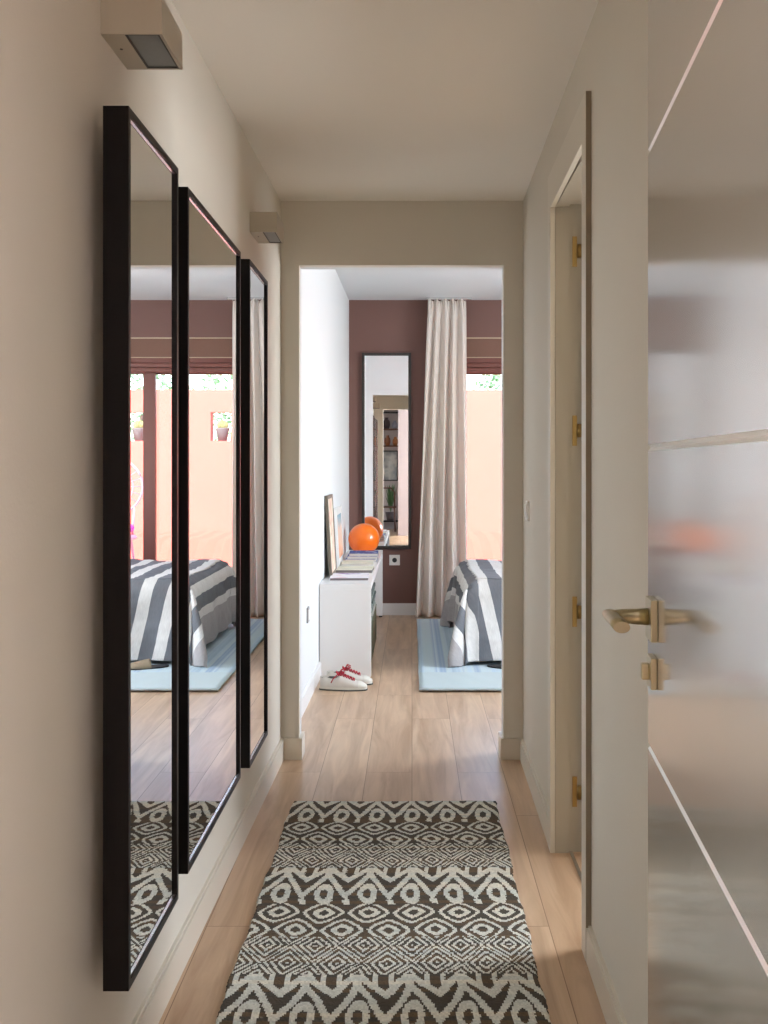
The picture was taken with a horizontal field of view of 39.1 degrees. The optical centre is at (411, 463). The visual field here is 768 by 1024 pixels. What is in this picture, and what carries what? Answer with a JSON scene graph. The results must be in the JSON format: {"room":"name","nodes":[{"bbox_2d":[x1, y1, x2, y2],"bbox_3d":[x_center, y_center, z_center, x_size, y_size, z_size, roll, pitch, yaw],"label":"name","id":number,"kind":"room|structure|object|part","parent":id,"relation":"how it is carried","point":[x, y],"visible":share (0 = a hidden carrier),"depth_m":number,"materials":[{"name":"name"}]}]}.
{"room":"home hallway","nodes":[
{"label":"home hallway","id":0,"kind":"room"},
{"bbox_2d":[0,0,348,1023],"bbox_3d":[-0.718,-0.055,5.093,0.365,2.676,8.185,0,0,0],"label":"wall","id":1,"kind":"structure","parent":0,"point":[58,71],"depth_m":1.92,"materials":[{"name":"beige paint"}]},
{"bbox_2d":[103,106,177,990],"bbox_3d":[-0.558,0.154,2.187,0.081,1.619,0.422,0,0,0],"label":"wall mirror","id":2,"kind":"object","parent":1,"relation":"attached to","point":[140,180],"visible":1,"depth_m":2.05,"materials":[{"name":"brown wood"}]},
{"bbox_2d":[131,122,173,970],"bbox_3d":[-0.530,0.154,2.187,0.012,1.589,0.392,0,0,0],"label":"mirror glass","id":3,"kind":"object","parent":2,"relation":"attached to","point":[152,170],"depth_m":2.17,"materials":[{"name":"white"}]},
{"bbox_2d":[101,0,182,69],"bbox_3d":[-0.541,-0.865,2.177,0.118,0.076,0.188,0,0,0],"label":"wall lamp","id":4,"kind":"object","parent":1,"relation":"attached to","point":[143,34],"visible":1,"depth_m":2.10,"materials":[{"name":"beige metal"}]},
{"bbox_3d":[-0.522,-0.832,2.177,0.067,0.005,0.180,0,0,0],"label":"glass frame","id":5,"kind":"part","parent":4,"relation":"part of","materials":[{"name":"grey glass"}]},
{"bbox_3d":[-0.522,-0.833,2.177,0.059,0.003,0.170,0,0,0],"label":"frosted glass","id":6,"kind":"part","parent":4,"relation":"part of","materials":[{"name":"white glass"}]},
{"bbox_2d":[178,187,240,873],"bbox_3d":[-0.555,0.153,2.884,0.075,1.589,0.770,0,0,0],"label":"wall mirror","id":7,"kind":"object","parent":1,"relation":"attached to","point":[209,262],"visible":0.9,"depth_m":2.76,"materials":[{"name":"brown wood"}]},
{"bbox_2d":[131,660,320,1023],"bbox_3d":[-0.527,1.236,5.092,0.110,0.093,8.185,0,0,1],"label":"baseboard","id":8,"kind":"structure","parent":1,"relation":"attached to","point":[152,1008],"depth_m":3.14,"materials":[{"name":"beige wood"}]},
{"bbox_2d":[241,259,267,767],"bbox_3d":[-0.549,0.158,3.647,0.067,1.617,0.430,0,0,0],"label":"wall mirror","id":9,"kind":"object","parent":1,"relation":"attached to","point":[254,287],"visible":0.9,"depth_m":3.55,"materials":[{"name":"brown wood"}]},
{"bbox_2d":[250,267,265,757],"bbox_3d":[-0.527,0.158,3.647,0.012,1.587,0.400,0,0,0],"label":"mirror glass","id":10,"kind":"object","parent":9,"relation":"attached to","point":[257,280],"depth_m":3.65,"materials":[{"name":"white"}]},
{"bbox_2d":[250,212,283,242],"bbox_3d":[-0.531,-0.864,3.960,0.098,0.073,0.200,0,0,0],"label":"wall lamp","id":11,"kind":"object","parent":1,"relation":"attached to","point":[265,227],"visible":1,"depth_m":3.86,"materials":[{"name":"beige metal"}]},
{"bbox_3d":[-0.511,-0.833,3.960,0.039,0.003,0.182,0,0,0],"label":"frosted glass","id":12,"kind":"part","parent":11,"relation":"part of","materials":[{"name":"white glass"}]},
{"bbox_3d":[-0.511,-0.832,3.960,0.047,0.005,0.192,0,0,0],"label":"glass frame","id":13,"kind":"part","parent":11,"relation":"part of","materials":[{"name":"grey glass"}]},
{"bbox_2d":[307,606,309,622],"bbox_3d":[-0.563,0.817,5.860,0.012,0.082,0.080,0,0,0],"label":"wall socket","id":14,"kind":"object","parent":1,"relation":"attached to","point":[308,609],"visible":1,"depth_m":5.83,"materials":[{"name":"grey plastic"}]},
{"bbox_2d":[158,615,605,1023],"bbox_3d":[0.200,1.343,3.067,6.400,0.120,12.735,0,0,0],"label":"floor","id":15,"kind":"structure","parent":0,"point":[392,740],"depth_m":4.24,"materials":[{"name":"brown wood"}]},
{"bbox_2d":[319,669,367,690],"bbox_3d":[-0.390,1.225,6.145,0.275,0.116,0.096,0,0,2],"label":"sneaker","id":16,"kind":"object","parent":15,"relation":"on","point":[342,682],"visible":1,"depth_m":6.11,"materials":[{"name":"white leather"}]},
{"bbox_2d":[327,664,372,684],"bbox_3d":[-0.365,1.225,6.297,0.275,0.116,0.096,0,0,-3],"label":"sneaker","id":17,"kind":"object","parent":15,"relation":"on","point":[367,680],"visible":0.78,"depth_m":6.27,"materials":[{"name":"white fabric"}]},
{"bbox_2d":[320,550,382,676],"bbox_3d":[-0.402,1.003,7.800,0.310,0.560,2.580,0,0,0],"label":"console table","id":18,"kind":"object","parent":15,"relation":"on","point":[345,606],"visible":0.83,"depth_m":6.51,"materials":[{"name":"white paint"}]},
{"bbox_2d":[325,494,336,577],"bbox_3d":[-0.531,0.463,7.080,0.048,0.520,0.440,0,0,0],"label":"picture frame","id":19,"kind":"object","parent":18,"relation":"on","point":[329,510],"visible":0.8,"depth_m":6.99,"materials":[{"name":"brown wood"}]},
{"bbox_2d":[328,498,335,572],"bbox_3d":[-0.526,0.463,7.080,0.028,0.475,0.396,0,0,0],"label":"print","id":20,"kind":"object","parent":19,"relation":"attached to","point":[331,528],"depth_m":7.04},
{"bbox_2d":[334,506,343,566],"bbox_3d":[-0.528,0.518,7.850,0.042,0.410,0.540,0,0,0],"label":"picture frame","id":21,"kind":"object","parent":18,"relation":"on","point":[338,510],"visible":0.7,"depth_m":7.74,"materials":[{"name":"paper"}]},
{"bbox_2d":[337,513,342,558],"bbox_3d":[-0.523,0.518,7.850,0.018,0.306,0.436,0,0,0],"label":"print","id":22,"kind":"object","parent":21,"relation":"attached to","point":[339,515],"depth_m":7.89},
{"bbox_3d":[-0.402,1.023,6.530,0.310,0.520,0.040,0,0,0],"label":"panel","id":23,"kind":"part","parent":18,"relation":"part of","materials":[{"name":"white paint"}]},
{"bbox_2d":[330,573,368,580],"bbox_3d":[-0.395,0.715,6.860,0.250,0.016,0.327,0,0,0],"label":"magazine","id":24,"kind":"object","parent":18,"relation":"on","point":[336,576],"visible":0.89,"depth_m":6.75,"materials":[{"name":"grey paper"}]},
{"bbox_2d":[335,566,373,572],"bbox_3d":[-0.384,0.713,7.310,0.249,0.020,0.305,0,0,0],"label":"magazine","id":25,"kind":"object","parent":18,"relation":"on","point":[341,569],"visible":0.96,"depth_m":7.20,"materials":[{"name":"grey paper"}]},
{"bbox_2d":[341,560,373,565],"bbox_3d":[-0.388,0.712,7.720,0.231,0.022,0.284,0,0,0],"label":"magazine","id":26,"kind":"object","parent":18,"relation":"on","point":[344,562],"visible":0.84,"depth_m":7.69,"materials":[{"name":"beige paper"}]},
{"bbox_2d":[345,558,377,561],"bbox_3d":[-0.376,0.713,8.125,0.237,0.020,0.297,0,0,0],"label":"magazine","id":27,"kind":"object","parent":18,"relation":"on","point":[375,560],"visible":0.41,"depth_m":7.98,"materials":[{"name":"white paper"}]},
{"bbox_2d":[347,554,377,558],"bbox_3d":[-0.369,0.693,8.133,0.222,0.020,0.286,0,0,0],"label":"magazine","id":28,"kind":"object","parent":27,"relation":"on","point":[348,556],"visible":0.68,"depth_m":7.99,"materials":[{"name":"white paper"}]},
{"bbox_2d":[349,550,377,555],"bbox_3d":[-0.362,0.672,8.141,0.224,0.020,0.288,0,0,0],"label":"magazine","id":29,"kind":"object","parent":28,"relation":"on","point":[352,552],"visible":1,"depth_m":8.01,"materials":[{"name":"paper"}]},
{"bbox_2d":[348,523,379,549],"bbox_3d":[-0.382,0.597,8.590,0.248,0.252,0.248,0,0,0],"label":"globe lamp","id":30,"kind":"object","parent":18,"relation":"on","point":[363,536],"visible":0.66,"depth_m":8.50,"materials":[{"name":"orange glass"}]},
{"bbox_3d":[-0.402,1.017,9.070,0.310,0.508,0.040,0,0,0],"label":"panel","id":31,"kind":"part","parent":18,"relation":"part of","materials":[{"name":"white paint"}]},
{"bbox_2d":[371,618,372,661],"bbox_3d":[-0.391,1.157,6.890,0.262,0.253,0.664,0,0,0],"label":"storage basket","id":32,"kind":"object","parent":15,"relation":"on","point":[372,618],"visible":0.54,"depth_m":7.03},
{"bbox_2d":[372,604,376,651],"bbox_3d":[-0.391,1.157,7.600,0.262,0.253,0.704,0,0,0],"label":"storage basket","id":33,"kind":"object","parent":15,"relation":"on","point":[374,614],"visible":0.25,"depth_m":7.55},
{"bbox_3d":[-0.389,1.018,7.590,0.253,0.023,0.620,0,0,0],"label":"folded towel","id":34,"kind":"object","parent":33,"relation":"on","visible":0},
{"bbox_3d":[-0.393,0.992,7.590,0.245,0.027,0.604,0,0,0],"label":"folded towel","id":35,"kind":"object","parent":34,"relation":"on","visible":0},
{"bbox_3d":[-0.391,0.962,7.590,0.249,0.031,0.612,0,0,0],"label":"folded towel","id":36,"kind":"object","parent":35,"relation":"on","visible":0},
{"bbox_3d":[-0.389,0.934,7.590,0.253,0.023,0.620,0,0,0],"label":"folded towel","id":37,"kind":"object","parent":36,"relation":"on","visible":0},
{"bbox_3d":[-0.393,0.908,7.590,0.245,0.027,0.604,0,0,0],"label":"folded towel","id":38,"kind":"object","parent":37,"relation":"on","visible":0},
{"bbox_2d":[371,582,375,594],"bbox_3d":[-0.391,0.878,7.590,0.249,0.031,0.612,0,0,0],"label":"folded towel","id":39,"kind":"object","parent":38,"relation":"on","point":[374,583],"visible":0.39,"depth_m":7.55,"materials":[{"name":"fabric"}]},
{"bbox_2d":[216,801,551,1023],"bbox_3d":[-0.067,1.278,2.722,0.781,0.010,2.743,0,0,0],"label":"runner rug","id":40,"kind":"object","parent":15,"relation":"on","point":[372,912],"visible":1,"depth_m":2.98,"materials":[{"name":"fabric"}]},
{"bbox_2d":[417,619,501,690],"bbox_3d":[1.040,1.267,7.445,2.004,0.012,2.750,0,0,0],"label":"area rug","id":41,"kind":"object","parent":15,"relation":"on","point":[434,640],"visible":0.16,"depth_m":6.64,"materials":[{"name":"blue fabric"}]},
{"bbox_2d":[487,664,501,668],"bbox_3d":[0.585,1.238,6.690,0.260,0.064,0.104,0,0,28],"label":"slipper","id":42,"kind":"object","parent":41,"relation":"on","point":[497,666],"visible":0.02,"depth_m":6.71,"materials":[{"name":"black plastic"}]},
{"bbox_3d":[1.430,0.752,7.565,2.140,1.038,1.470,0,0,0],"label":"bed","id":43,"kind":"object","parent":41,"relation":"on","visible":0},
{"bbox_2d":[440,559,501,667],"bbox_3d":[1.457,0.993,7.566,2.476,0.549,1.754,0,0,0],"label":"bedspread","id":44,"kind":"object","parent":43,"relation":"on","point":[472,606],"visible":0.26,"depth_m":6.80,"materials":[{"name":"fabric"}]},
{"bbox_2d":[172,0,598,200],"bbox_3d":[0.850,-1.381,2.828,4.100,0.473,3.935,0,0,0],"label":"ceiling","id":45,"kind":"structure","parent":0,"point":[335,100],"depth_m":3.27,"materials":[{"name":"white paint"}]},
{"bbox_2d":[281,201,522,738],"bbox_3d":[1.250,-0.055,4.750,4.300,2.676,0.100,0,0,0],"label":"wall","id":46,"kind":"structure","parent":0,"point":[317,234],"depth_m":4.70,"materials":[{"name":"beige paint"}]},
{"bbox_2d":[335,269,501,299],"bbox_3d":[1.250,-1.505,7.117,4.300,0.224,4.635,0,0,0],"label":"ceiling","id":47,"kind":"structure","parent":0,"point":[358,284],"depth_m":8.34,"materials":[{"name":"white paint"}]},
{"bbox_2d":[416,297,471,617],"bbox_3d":[0.265,-0.058,9.034,0.471,2.670,0.151,0,0,0],"label":"curtain","id":48,"kind":"object","parent":47,"relation":"hanging from","point":[443,510],"visible":0.94,"depth_m":9.04,"materials":[{"name":"white fabric"}]},
{"bbox_2d":[349,300,501,602],"bbox_3d":[1.250,-0.055,9.310,4.300,2.676,0.250,0,0,0],"label":"wall","id":49,"kind":"structure","parent":0,"point":[375,326],"depth_m":9.18,"materials":[{"name":"red paint"}]},
{"bbox_2d":[362,353,410,548],"bbox_3d":[-0.216,-0.112,9.168,0.417,1.660,0.035,0,0,0],"label":"mirror","id":50,"kind":"object","parent":49,"relation":"attached to","point":[386,377],"visible":0.8,"depth_m":9.16,"materials":[{"name":"grey mirror"}]},
{"bbox_2d":[389,555,399,564],"bbox_3d":[-0.148,0.816,9.180,0.090,0.088,0.012,0,0,0],"label":"wall socket","id":51,"kind":"object","parent":49,"relation":"attached to","point":[393,559],"visible":1,"depth_m":9.18,"materials":[{"name":"white plastic"}]},
{"bbox_2d":[383,603,415,614],"bbox_3d":[-0.086,1.233,9.178,0.871,0.100,0.014,0,0,0],"label":"baseboard","id":52,"kind":"structure","parent":49,"relation":"attached to","point":[388,608],"depth_m":9.17,"materials":[{"name":"white wood"}]},
{"bbox_2d":[466,337,501,371],"bbox_3d":[1.525,-0.929,9.197,2.350,0.295,0.045,0,0,0],"label":"blind","id":53,"kind":"object","parent":49,"relation":"attached to","point":[484,354],"visible":0.02,"depth_m":9.20,"materials":[{"name":"brown fabric"}]},
{"bbox_2d":[467,372,501,374],"bbox_3d":[1.525,0.103,9.305,2.350,2.360,0.100,0,0,0],"label":"window","id":54,"kind":"structure","parent":49,"relation":"in","point":[468,373],"depth_m":9.31,"materials":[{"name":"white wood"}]},
{"bbox_2d":[523,0,649,1023],"bbox_3d":[0.532,0.070,2.850,0.176,2.427,3.700,0,0,0],"label":"wall","id":55,"kind":"structure","parent":0,"point":[611,63],"depth_m":2.53,"materials":[{"name":"beige paint"}]},
{"bbox_2d":[498,731,547,843],"bbox_3d":[0.428,1.236,4.229,0.100,0.093,1.167,0,0,1],"label":"baseboard","id":56,"kind":"structure","parent":55,"relation":"attached to","point":[535,788],"depth_m":4.36,"materials":[{"name":"beige wood"}]},
{"bbox_2d":[524,501,528,520],"bbox_3d":[0.474,0.193,4.460,0.015,0.080,0.080,0,0,0],"label":"light switch","id":57,"kind":"object","parent":55,"relation":"attached to","point":[526,505],"visible":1,"depth_m":4.43,"materials":[{"name":"white plastic"}]},
{"bbox_2d":[548,91,590,960],"bbox_3d":[0.859,0.161,3.212,0.822,2.245,0.850,0,0,0],"label":"door frame","id":58,"kind":"structure","parent":55,"relation":"in","point":[569,179],"depth_m":3.56,"materials":[{"name":"beige wood"}]},
{"bbox_2d":[586,925,626,1023],"bbox_3d":[0.447,1.236,1.895,0.014,0.093,1.790,0,0,1],"label":"baseboard","id":59,"kind":"structure","parent":55,"relation":"attached to","point":[610,1005],"depth_m":2.55,"materials":[{"name":"beige wood"}]},
{"bbox_3d":[0.000,-0.017,0.930,6.000,2.600,0.140,0,0,0],"label":"wall","id":60,"kind":"structure","parent":0,"visible":0},
{"bbox_2d":[602,0,767,1023],"bbox_3d":[0.338,0.214,1.378,0.122,2.122,0.850,0,0,5],"label":"door","id":61,"kind":"structure","parent":60,"relation":"in","point":[704,616],"depth_m":1.30,"materials":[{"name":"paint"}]},
{"bbox_3d":[0.336,0.243,1.667,0.073,0.028,0.140,0,0,5],"label":"lever handle","id":62,"kind":"part","parent":61,"relation":"part of","materials":[{"name":"gold metal"}]},
{"label":"outside","id":63,"kind":"structure","parent":0,"visible":0},
{"bbox_3d":[2.000,1.373,14.718,12.000,0.120,10.565,0,0,0],"label":"paving","id":64,"kind":"object","parent":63,"visible":0},
{"bbox_2d":[467,390,501,559],"bbox_3d":[2.000,0.193,13.600,12.000,2.240,0.200,0,0,0],"label":"wall","id":65,"kind":"structure","parent":64,"relation":"on","point":[484,407],"depth_m":13.50,"materials":[{"name":"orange paint"}]},
{"bbox_2d":[473,375,501,389],"bbox_3d":[1.510,-0.132,15.611,1.522,3.033,1.448,0,0,0],"label":"tree","id":66,"kind":"object","parent":64,"relation":"on","point":[496,378],"visible":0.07,"depth_m":15.47,"materials":[{"name":"green plant"}]}
]}

